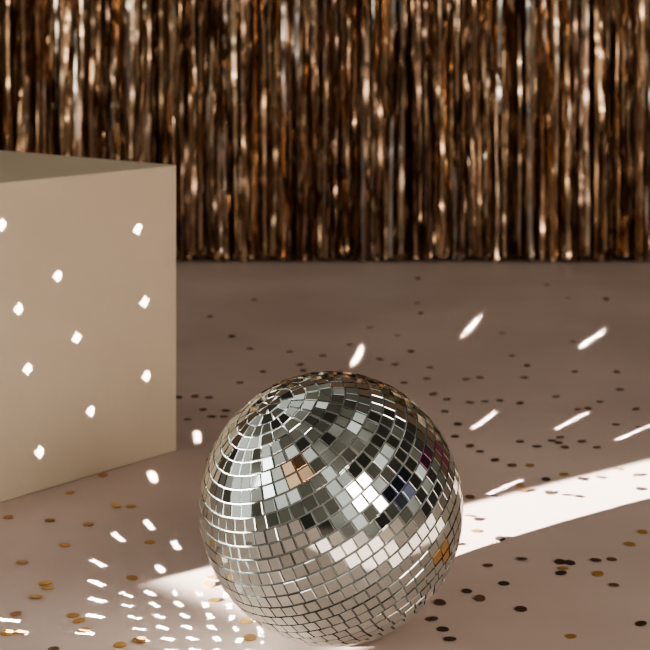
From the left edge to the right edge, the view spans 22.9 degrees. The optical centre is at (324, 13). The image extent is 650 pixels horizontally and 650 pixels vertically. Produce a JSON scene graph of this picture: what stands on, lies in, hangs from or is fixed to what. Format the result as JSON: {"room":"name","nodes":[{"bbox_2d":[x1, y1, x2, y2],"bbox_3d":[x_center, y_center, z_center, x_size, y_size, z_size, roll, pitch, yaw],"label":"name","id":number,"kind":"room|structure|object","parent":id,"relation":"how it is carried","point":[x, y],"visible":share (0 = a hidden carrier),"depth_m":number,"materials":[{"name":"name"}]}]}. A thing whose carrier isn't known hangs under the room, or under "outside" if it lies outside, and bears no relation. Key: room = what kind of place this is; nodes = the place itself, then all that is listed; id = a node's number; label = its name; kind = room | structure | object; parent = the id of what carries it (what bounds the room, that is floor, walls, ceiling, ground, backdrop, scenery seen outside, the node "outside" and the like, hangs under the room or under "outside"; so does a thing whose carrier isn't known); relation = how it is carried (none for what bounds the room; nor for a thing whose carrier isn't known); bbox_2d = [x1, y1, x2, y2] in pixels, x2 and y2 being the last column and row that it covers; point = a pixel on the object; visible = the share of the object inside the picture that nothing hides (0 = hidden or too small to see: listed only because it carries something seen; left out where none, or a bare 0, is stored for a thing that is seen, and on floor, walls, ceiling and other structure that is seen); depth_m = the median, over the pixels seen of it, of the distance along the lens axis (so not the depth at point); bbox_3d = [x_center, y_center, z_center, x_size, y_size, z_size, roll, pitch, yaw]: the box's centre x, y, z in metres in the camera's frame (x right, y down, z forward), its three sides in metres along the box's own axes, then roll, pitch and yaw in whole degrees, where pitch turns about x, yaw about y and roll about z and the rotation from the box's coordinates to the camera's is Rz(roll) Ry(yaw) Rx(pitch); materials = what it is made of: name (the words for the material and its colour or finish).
{"room":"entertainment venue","nodes":[
{"label":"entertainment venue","id":0,"kind":"room"},
{"bbox_2d":[0,255,649,649],"bbox_3d":[0.000,0.766,0.500,10.000,0.100,9.000,0,0,0],"label":"floor","id":1,"kind":"structure","parent":0,"point":[310,308],"depth_m":2.58,"materials":[{"name":"paint"}]},
{"bbox_2d":[0,150,175,501],"bbox_3d":[-0.665,0.482,2.591,0.600,0.469,0.600,0,0,40],"label":"plinth","id":2,"kind":"object","parent":1,"relation":"on","point":[88,245],"visible":1,"depth_m":2.48,"materials":[{"name":"beige paint"}]},
{"bbox_2d":[1,277,647,649],"bbox_3d":[0.072,0.714,2.596,3.023,0.004,3.491,0,0,0],"label":"confetti","id":3,"kind":"object","parent":1,"relation":"on","point":[244,620],"visible":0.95,"depth_m":2.10,"materials":[{"name":"metal"}]},
{"bbox_2d":[199,371,462,646],"bbox_3d":[0.007,0.565,1.844,0.303,0.303,0.302,0,0,19],"label":"disco ball","id":4,"kind":"object","parent":1,"relation":"on","point":[331,502],"visible":1,"depth_m":1.73,"materials":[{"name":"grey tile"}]},
{"bbox_2d":[0,0,649,261],"bbox_3d":[0.003,-0.135,4.648,4.446,1.697,0.125,0,0,0],"label":"curtain","id":5,"kind":"object","parent":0,"point":[60,49],"visible":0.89,"depth_m":4.62,"materials":[{"name":"gold metal"}]}
]}

